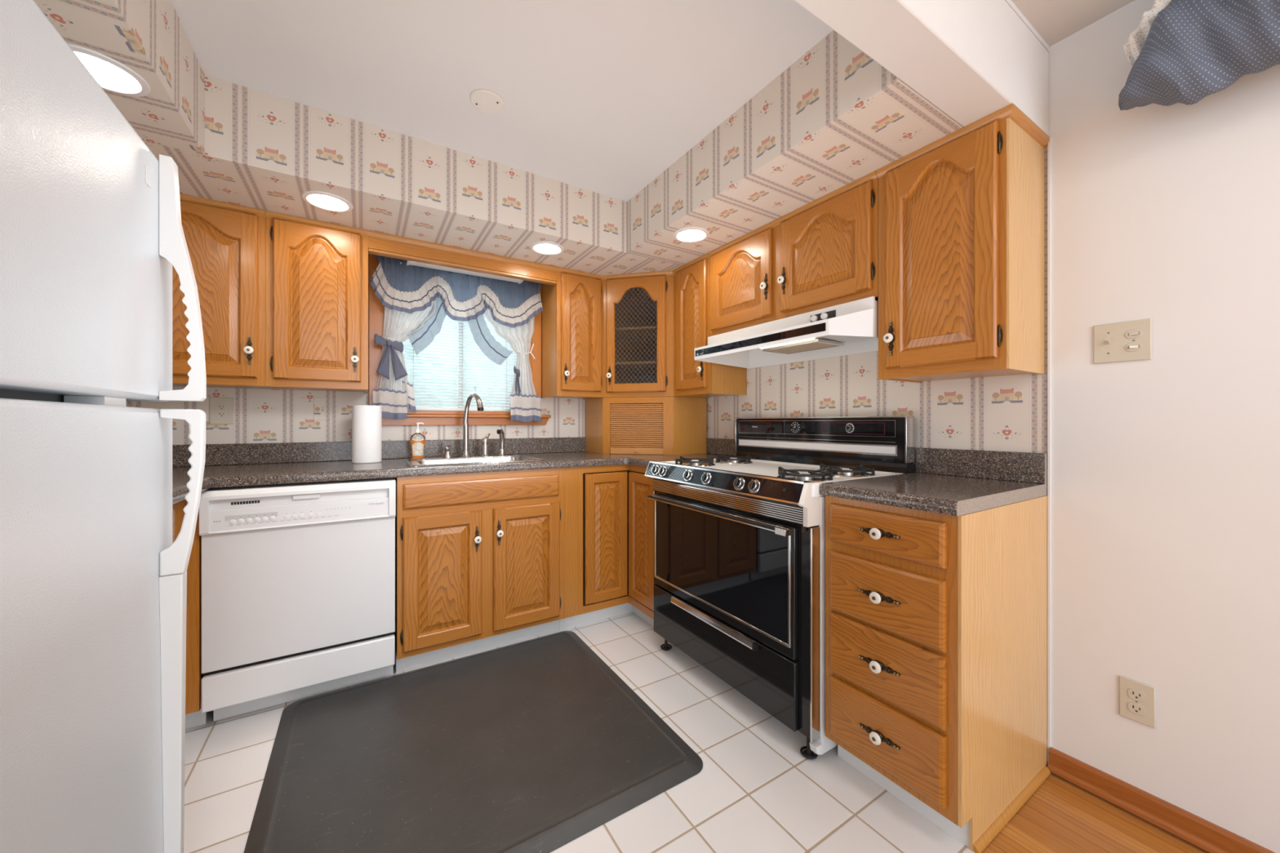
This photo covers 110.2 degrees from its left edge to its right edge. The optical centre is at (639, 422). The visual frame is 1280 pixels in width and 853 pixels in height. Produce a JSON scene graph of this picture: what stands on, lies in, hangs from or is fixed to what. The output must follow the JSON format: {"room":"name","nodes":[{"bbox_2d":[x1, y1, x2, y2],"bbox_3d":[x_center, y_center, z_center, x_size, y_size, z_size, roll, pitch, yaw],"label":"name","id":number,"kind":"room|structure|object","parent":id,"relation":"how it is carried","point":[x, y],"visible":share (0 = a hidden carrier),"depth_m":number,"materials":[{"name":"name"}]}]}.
{"room":"kitchen","nodes":[
{"label":"kitchen","id":0,"kind":"room"},
{"bbox_2d":[125,253,643,448],"bbox_3d":[-1.147,-0.038,2.639,3.110,2.300,0.140,0,0,-32],"label":"wall","id":1,"kind":"structure","parent":0,"point":[261,415],"depth_m":2.25,"materials":[{"name":"white paper"}]},
{"bbox_2d":[209,396,234,424],"bbox_3d":[-1.932,-0.053,2.064,0.085,0.125,0.007,0,0,-32],"label":"wall outlet","id":2,"kind":"object","parent":1,"relation":"attached to","point":[221,409],"visible":1,"depth_m":2.06,"materials":[{"name":"beige plastic"}]},
{"bbox_2d":[217,403,226,410],"bbox_3d":[-1.931,-0.070,2.062,0.033,0.033,0.002,0,0,-32],"label":"receptacle","id":3,"kind":"object","parent":2,"relation":"attached to","point":[220,406],"depth_m":2.06,"materials":[{"name":"beige plastic"}]},
{"bbox_2d":[217,410,226,417],"bbox_3d":[-1.931,-0.037,2.062,0.033,0.033,0.002,0,0,-32],"label":"receptacle","id":4,"kind":"object","parent":2,"relation":"attached to","point":[220,414],"depth_m":2.06,"materials":[{"name":"beige plastic"}]},
{"bbox_2d":[172,193,275,390],"bbox_3d":[-2.010,-0.535,1.826,0.775,0.756,0.327,0,0,-32],"label":"upper cabinet","id":5,"kind":"object","parent":1,"relation":"attached to","point":[225,242],"visible":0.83,"depth_m":1.85,"materials":[{"name":"brown wood"}]},
{"bbox_2d":[265,210,368,392],"bbox_3d":[-1.519,-0.535,2.131,0.379,0.756,0.327,0,0,-32],"label":"upper cabinet","id":6,"kind":"object","parent":1,"relation":"attached to","point":[317,271],"visible":1,"depth_m":2.01,"materials":[{"name":"brown wood"}]},
{"bbox_2d":[368,230,557,284],"bbox_3d":[-0.903,-0.867,2.399,0.950,0.092,0.062,0,0,-32],"label":"valance board","id":7,"kind":"object","parent":6,"relation":"attached to","point":[382,244],"visible":1,"depth_m":2.35,"materials":[{"name":"brown wood"}]},
{"bbox_2d":[313,397,331,420],"bbox_3d":[-1.608,-0.068,2.263,0.072,0.116,0.012,0,0,-32],"label":"light switch","id":8,"kind":"object","parent":1,"relation":"attached to","point":[322,406],"visible":1,"depth_m":2.26,"materials":[{"name":"plastic"}]},
{"bbox_2d":[172,436,585,466],"bbox_3d":[-1.398,0.148,2.389,2.416,0.098,0.019,0,0,-32],"label":"backsplash","id":9,"kind":"structure","parent":1,"relation":"attached to","point":[280,452],"depth_m":2.28,"materials":[{"name":"stone"}]},
{"bbox_2d":[368,253,551,425],"bbox_3d":[-1.042,-0.436,2.678,1.000,0.905,0.185,0,0,-32],"label":"window","id":10,"kind":"structure","parent":1,"relation":"in","point":[376,309],"depth_m":2.53,"materials":[{"name":"brown wood"}]},
{"bbox_2d":[370,255,542,422],"bbox_3d":[-1.004,-0.442,2.551,0.919,0.891,0.079,0,0,-32],"label":"window curtains","id":11,"kind":"object","parent":10,"relation":"attached to","point":[416,300],"visible":0.95,"depth_m":2.48,"materials":[{"name":"blue fabric"}]},
{"bbox_2d":[403,315,516,411],"bbox_3d":[-1.037,-0.473,2.623,0.730,0.810,0.106,0,0,-32],"label":"mini blind","id":12,"kind":"object","parent":10,"relation":"attached to","point":[442,407],"visible":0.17,"depth_m":2.64,"materials":[{"name":"white plastic"}]},
{"bbox_2d":[541,266,602,399],"bbox_3d":[-0.422,-0.535,2.812,0.302,0.756,0.327,0,0,-32],"label":"upper cabinet","id":13,"kind":"object","parent":1,"relation":"attached to","point":[571,314],"visible":1,"depth_m":2.71,"materials":[{"name":"brown wood"}]},
{"bbox_2d":[589,270,692,399],"bbox_3d":[0.026,-0.535,2.932,0.614,0.756,0.622,0,0,-33],"label":"upper cabinet","id":14,"kind":"object","parent":1,"relation":"attached to","point":[637,308],"visible":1,"depth_m":2.76,"materials":[{"name":"brown wood"}]},
{"bbox_2d":[615,325,657,344],"bbox_3d":[0.031,-0.585,2.941,0.550,0.014,0.550,0,0,-32],"label":"shelf","id":15,"kind":"object","parent":14,"relation":"attached to","point":[625,332],"depth_m":2.99,"materials":[{"name":"brown wood"}]},
{"bbox_2d":[615,360,657,373],"bbox_3d":[0.031,-0.370,2.941,0.550,0.014,0.550,0,0,-32],"label":"shelf","id":16,"kind":"object","parent":14,"relation":"attached to","point":[637,365],"depth_m":2.93,"materials":[{"name":"brown wood"}]},
{"bbox_2d":[33,0,963,275],"bbox_3d":[-0.591,-1.051,1.649,3.010,0.275,2.128,0,0,-32],"label":"soffit","id":17,"kind":"structure","parent":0,"point":[263,151],"depth_m":1.70,"materials":[{"name":"paper"}]},
{"bbox_2d":[67,44,150,96],"bbox_3d":[-1.403,-0.909,1.162,0.176,0.009,0.176,0,0,-32],"label":"recessed light","id":18,"kind":"object","parent":17,"relation":"in","point":[113,76],"visible":0.61,"depth_m":1.17,"materials":[{"name":"white glass"}]},
{"bbox_2d":[301,191,353,212],"bbox_3d":[-1.291,-0.909,1.849,0.176,0.009,0.176,0,0,-32],"label":"recessed light","id":19,"kind":"object","parent":17,"relation":"in","point":[322,200],"visible":1,"depth_m":1.84,"materials":[{"name":"white glass"}]},
{"bbox_2d":[406,260,523,284],"bbox_3d":[-0.959,-0.851,2.491,0.606,0.042,0.070,0,0,-32],"label":"fluorescent fixture","id":20,"kind":"object","parent":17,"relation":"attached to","point":[408,262],"visible":0.41,"depth_m":2.47,"materials":[{"name":"white plastic"}]},
{"bbox_2d":[529,241,564,254],"bbox_3d":[-0.486,-0.909,2.342,0.176,0.009,0.176,0,0,-32],"label":"recessed light","id":21,"kind":"object","parent":17,"relation":"in","point":[540,247],"visible":1,"depth_m":2.33,"materials":[{"name":"white glass"}]},
{"bbox_2d":[672,226,709,242],"bbox_3d":[0.249,-0.909,2.177,0.176,0.009,0.176,0,0,-32],"label":"recessed light","id":22,"kind":"object","parent":17,"relation":"in","point":[690,234],"visible":1,"depth_m":2.16,"materials":[{"name":"white glass"}]},
{"bbox_2d":[170,0,1134,201],"bbox_3d":[-0.614,-1.247,0.180,4.600,0.117,4.600,0,0,-32],"label":"ceiling","id":23,"kind":"structure","parent":0,"point":[603,97],"depth_m":1.48,"materials":[{"name":"paint"}]},
{"bbox_2d":[469,88,503,113],"bbox_3d":[-0.565,-1.182,1.651,0.120,0.012,0.120,0,0,-32],"label":"cover plate","id":24,"kind":"object","parent":23,"relation":"attached to","point":[486,100],"visible":1,"depth_m":1.64,"materials":[{"name":"white plastic"}]},
{"bbox_2d":[793,0,1048,135],"bbox_3d":[0.004,-1.051,0.692,3.010,0.274,0.123,0,0,-32],"label":"ceiling beam","id":25,"kind":"structure","parent":23,"relation":"attached to","point":[971,60],"depth_m":1.16,"materials":[{"name":"paint"}]},
{"bbox_2d":[1118,0,1279,110],"bbox_3d":[1.571,-1.023,0.812,0.222,0.452,0.971,0,0,-32],"label":"valance","id":26,"kind":"object","parent":23,"relation":"hanging from","point":[1184,51],"visible":1,"depth_m":1.07,"materials":[{"name":"fabric"}]},
{"bbox_2d":[183,612,1208,852],"bbox_3d":[-0.245,1.142,-0.414,4.600,0.060,6.000,0,0,-32],"label":"floor","id":27,"kind":"structure","parent":0,"point":[754,790],"depth_m":1.32,"materials":[{"name":"tile"}]},
{"bbox_2d":[0,0,206,852],"bbox_3d":[-1.037,0.301,0.412,0.796,1.614,0.760,0,0,-32],"label":"refrigerator","id":28,"kind":"object","parent":27,"relation":"on","point":[93,577],"visible":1,"depth_m":0.62,"materials":[{"name":"white metal"}]},
{"bbox_2d":[172,498,206,728],"bbox_3d":[-1.766,0.674,1.310,0.636,0.876,1.440,0,0,-32],"label":"base cabinet","id":29,"kind":"object","parent":27,"relation":"on","point":[194,717],"visible":0.09,"depth_m":1.57,"materials":[{"name":"brown wood"}]},
{"bbox_2d":[172,436,737,504],"bbox_3d":[-0.764,0.167,1.929,3.007,0.135,1.469,0,0,-32],"label":"countertop","id":30,"kind":"structure","parent":29,"relation":"on","point":[237,464],"depth_m":2.14,"materials":[{"name":"stone"}]},
{"bbox_2d":[351,404,382,463],"bbox_3d":[-1.346,0.058,2.204,0.126,0.279,0.126,0,0,-32],"label":"paper towel roll","id":31,"kind":"object","parent":30,"relation":"on","point":[366,420],"visible":1,"depth_m":2.15,"materials":[{"name":"white paper"}]},
{"bbox_2d":[460,386,484,457],"bbox_3d":[-0.915,-0.001,2.435,0.054,0.389,0.210,0,0,-45],"label":"faucet","id":32,"kind":"object","parent":30,"relation":"on","point":[465,452],"visible":1,"depth_m":2.48,"materials":[{"name":"silver metal"}]},
{"bbox_2d":[403,453,545,466],"bbox_3d":[-0.873,0.282,2.348,0.628,0.182,0.475,0,0,-32],"label":"sink","id":33,"kind":"object","parent":30,"relation":"in","point":[425,461],"visible":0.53,"depth_m":2.40,"materials":[{"name":"white ceramic"}]},
{"bbox_2d":[409,422,425,458],"bbox_3d":[-1.168,0.095,2.349,0.072,0.190,0.045,0,0,-32],"label":"hand soap bottle","id":34,"kind":"object","parent":33,"relation":"on","point":[417,446],"visible":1,"depth_m":2.33,"materials":[{"name":"orange plastic"}]},
{"bbox_2d":[443,444,452,457],"bbox_3d":[-1.044,0.155,2.430,0.046,0.076,0.070,0,0,-32],"label":"soap dispenser","id":35,"kind":"object","parent":33,"relation":"on","point":[447,454],"visible":1,"depth_m":2.43,"materials":[{"name":"silver metal"}]},
{"bbox_2d":[480,433,490,456],"bbox_3d":[-0.882,0.128,2.546,0.052,0.130,0.054,0,0,-13],"label":"mixer valve","id":36,"kind":"object","parent":33,"relation":"on","point":[485,447],"visible":1,"depth_m":2.53,"materials":[{"name":"silver metal"}]},
{"bbox_2d":[496,427,506,456],"bbox_3d":[-0.799,0.113,2.579,0.050,0.161,0.083,0,0,-10],"label":"sprayer","id":37,"kind":"object","parent":33,"relation":"on","point":[501,451],"visible":1,"depth_m":2.58,"materials":[{"name":"silver metal"}]},
{"bbox_2d":[585,396,706,454],"bbox_3d":[0.028,0.021,2.930,0.585,0.352,0.584,0,0,-32],"label":"appliance garage","id":38,"kind":"object","parent":30,"relation":"on","point":[660,425],"visible":1,"depth_m":2.76,"materials":[{"name":"brown wood"}]},
{"bbox_2d":[199,477,395,721],"bbox_3d":[-1.446,0.675,1.980,0.604,0.870,0.606,0,0,-32],"label":"dishwasher","id":39,"kind":"object","parent":27,"relation":"on","point":[298,580],"visible":0.99,"depth_m":1.72,"materials":[{"name":"white metal"}]},
{"bbox_2d":[244,631,702,852],"bbox_3d":[-0.587,1.102,1.599,1.210,0.018,1.130,0,0,-32],"label":"mat","id":40,"kind":"object","parent":27,"relation":"on","point":[535,745],"visible":1,"depth_m":1.45,"materials":[{"name":"rubber"}]},
{"bbox_2d":[394,467,564,673],"bbox_3d":[-0.863,0.674,2.355,0.766,0.876,0.640,0,0,-32],"label":"base cabinet","id":41,"kind":"object","parent":27,"relation":"on","point":[479,557],"visible":1,"depth_m":2.08,"materials":[{"name":"brown wood"}]},
{"bbox_2d":[560,464,653,631],"bbox_3d":[-0.052,0.674,2.704,0.978,0.876,0.902,0,0,-32],"label":"base cabinet","id":42,"kind":"object","parent":27,"relation":"on","point":[609,513],"visible":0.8,"depth_m":2.42,"materials":[{"name":"brown wood"}]},
{"bbox_2d":[644,415,915,759],"bbox_3d":[0.549,0.543,1.986,0.681,1.136,0.950,0,0,-32],"label":"range","id":43,"kind":"object","parent":27,"relation":"on","point":[740,540],"visible":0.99,"depth_m":1.74,"materials":[{"name":"black metal"}]},
{"bbox_2d":[675,456,715,466],"bbox_3d":[0.270,0.190,2.187,0.232,0.034,0.232,0,0,-32],"label":"burner","id":44,"kind":"object","parent":43,"relation":"on","point":[698,462],"depth_m":2.16,"materials":[{"name":"black metal"}]},
{"bbox_2d":[714,453,752,463],"bbox_3d":[0.486,0.190,2.322,0.232,0.034,0.232,0,0,-32],"label":"burner","id":45,"kind":"object","parent":43,"relation":"on","point":[719,459],"depth_m":2.29,"materials":[{"name":"black metal"}]},
{"bbox_2d":[660,457,902,497],"bbox_3d":[0.548,0.220,1.981,0.555,0.044,0.932,0,0,-32],"label":"cooktop","id":46,"kind":"object","parent":43,"relation":"in","point":[808,472],"depth_m":1.87,"materials":[{"name":"white metal"}]},
{"bbox_2d":[777,466,832,481],"bbox_3d":[0.605,0.190,1.648,0.232,0.034,0.232,0,0,-32],"label":"burner","id":47,"kind":"object","parent":43,"relation":"on","point":[814,476],"depth_m":1.62,"materials":[{"name":"black metal"}]},
{"bbox_2d":[819,463,875,477],"bbox_3d":[0.821,0.190,1.783,0.232,0.034,0.232,0,0,-32],"label":"burner","id":48,"kind":"object","parent":43,"relation":"on","point":[837,471],"depth_m":1.75,"materials":[{"name":"black metal"}]},
{"bbox_2d":[825,495,1050,852],"bbox_3d":[0.940,0.674,1.427,0.640,0.876,0.402,0,0,-32],"label":"base cabinet","id":49,"kind":"object","parent":27,"relation":"on","point":[936,624],"visible":1,"depth_m":1.25,"materials":[{"name":"brown wood"}]},
{"bbox_2d":[820,447,1047,515],"bbox_3d":[0.948,0.167,1.443,0.612,0.135,0.392,0,0,-32],"label":"countertop","id":50,"kind":"structure","parent":49,"relation":"on","point":[948,482],"depth_m":1.44,"materials":[{"name":"stone"}]},
{"bbox_2d":[706,0,1279,852],"bbox_3d":[1.390,-0.047,1.426,0.120,2.317,4.600,0,0,-32],"label":"wall","id":51,"kind":"structure","parent":0,"point":[1165,468],"depth_m":1.24,"materials":[{"name":"white paint"}]},
{"bbox_2d":[672,253,746,397],"bbox_3d":[0.386,-0.535,2.615,0.327,0.756,0.328,0,0,-32],"label":"upper cabinet","id":52,"kind":"object","parent":51,"relation":"attached to","point":[692,378],"visible":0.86,"depth_m":2.51,"materials":[{"name":"brown wood"}]},
{"bbox_2d":[706,438,737,456],"bbox_3d":[0.511,0.148,2.707,0.019,0.098,0.311,0,0,-32],"label":"backsplash","id":53,"kind":"structure","parent":51,"relation":"attached to","point":[713,446],"depth_m":2.72,"materials":[{"name":"stone"}]},
{"bbox_2d":[693,296,878,368],"bbox_3d":[0.685,-0.381,2.058,0.404,0.152,0.915,0,0,-32],"label":"range hood","id":54,"kind":"object","parent":51,"relation":"attached to","point":[849,328],"visible":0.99,"depth_m":1.96,"materials":[{"name":"white metal"}]},
{"bbox_2d":[707,170,878,336],"bbox_3d":[0.718,-0.686,2.080,0.327,0.454,0.927,0,0,-32],"label":"upper cabinet","id":55,"kind":"object","parent":51,"relation":"attached to","point":[823,253],"visible":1,"depth_m":1.89,"materials":[{"name":"brown wood"}]},
{"bbox_2d":[875,102,1049,382],"bbox_3d":[1.070,-0.535,1.515,0.328,0.756,0.400,0,0,-32],"label":"upper cabinet","id":56,"kind":"object","parent":51,"relation":"attached to","point":[962,215],"visible":1,"depth_m":1.40,"materials":[{"name":"brown wood"}]},
{"bbox_2d":[915,447,1044,484],"bbox_3d":[1.199,0.148,1.600,0.019,0.098,0.390,0,0,-32],"label":"backsplash","id":57,"kind":"structure","parent":51,"relation":"attached to","point":[1024,467],"depth_m":1.57,"materials":[{"name":"stone"}]},
{"bbox_2d":[1047,137,1050,765],"bbox_3d":[1.312,0.099,1.432,0.006,2.025,0.006,0,0,-32],"label":"trim","id":58,"kind":"structure","parent":51,"relation":"attached to","point":[1049,142],"depth_m":1.43,"materials":[{"name":"white paint"}]},
{"bbox_2d":[1093,318,1151,364],"bbox_3d":[1.390,-0.233,1.292,0.021,0.115,0.117,0,0,-32],"label":"light switch","id":59,"kind":"object","parent":51,"relation":"attached to","point":[1130,340],"visible":1,"depth_m":1.29,"materials":[{"name":"beige plastic"}]},
{"bbox_2d":[1124,328,1142,338],"bbox_3d":[1.407,-0.252,1.273,0.002,0.024,0.034,0,0,-32],"label":"switch","id":60,"kind":"object","parent":59,"relation":"attached to","point":[1129,333],"depth_m":1.27,"materials":[{"name":"plastic"}]},
{"bbox_2d":[1124,342,1142,351],"bbox_3d":[1.407,-0.215,1.273,0.002,0.024,0.034,0,0,-32],"label":"switch","id":61,"kind":"object","parent":59,"relation":"attached to","point":[1129,346],"depth_m":1.27,"materials":[{"name":"plastic"}]},
{"bbox_2d":[1119,675,1155,728],"bbox_3d":[1.411,0.794,1.269,0.007,0.115,0.070,0,0,-32],"label":"wall outlet","id":62,"kind":"object","parent":51,"relation":"attached to","point":[1137,700],"visible":1,"depth_m":1.27,"materials":[{"name":"beige plastic"}]},
{"bbox_2d":[1128,688,1145,702],"bbox_3d":[1.409,0.774,1.268,0.002,0.027,0.033,0,0,-32],"label":"receptacle","id":63,"kind":"object","parent":62,"relation":"attached to","point":[1134,695],"depth_m":1.27,"materials":[{"name":"beige plastic"}]},
{"bbox_2d":[1128,702,1145,715],"bbox_3d":[1.409,0.813,1.268,0.002,0.027,0.033,0,0,-32],"label":"receptacle","id":64,"kind":"object","parent":62,"relation":"attached to","point":[1135,708],"depth_m":1.27,"materials":[{"name":"beige plastic"}]},
{"bbox_2d":[1047,746,1275,852],"bbox_3d":[1.924,1.075,0.430,0.024,0.070,2.346,0,0,-32],"label":"baseboard","id":65,"kind":"structure","parent":51,"relation":"attached to","point":[1206,835],"depth_m":1.24,"materials":[{"name":"brown wood"}]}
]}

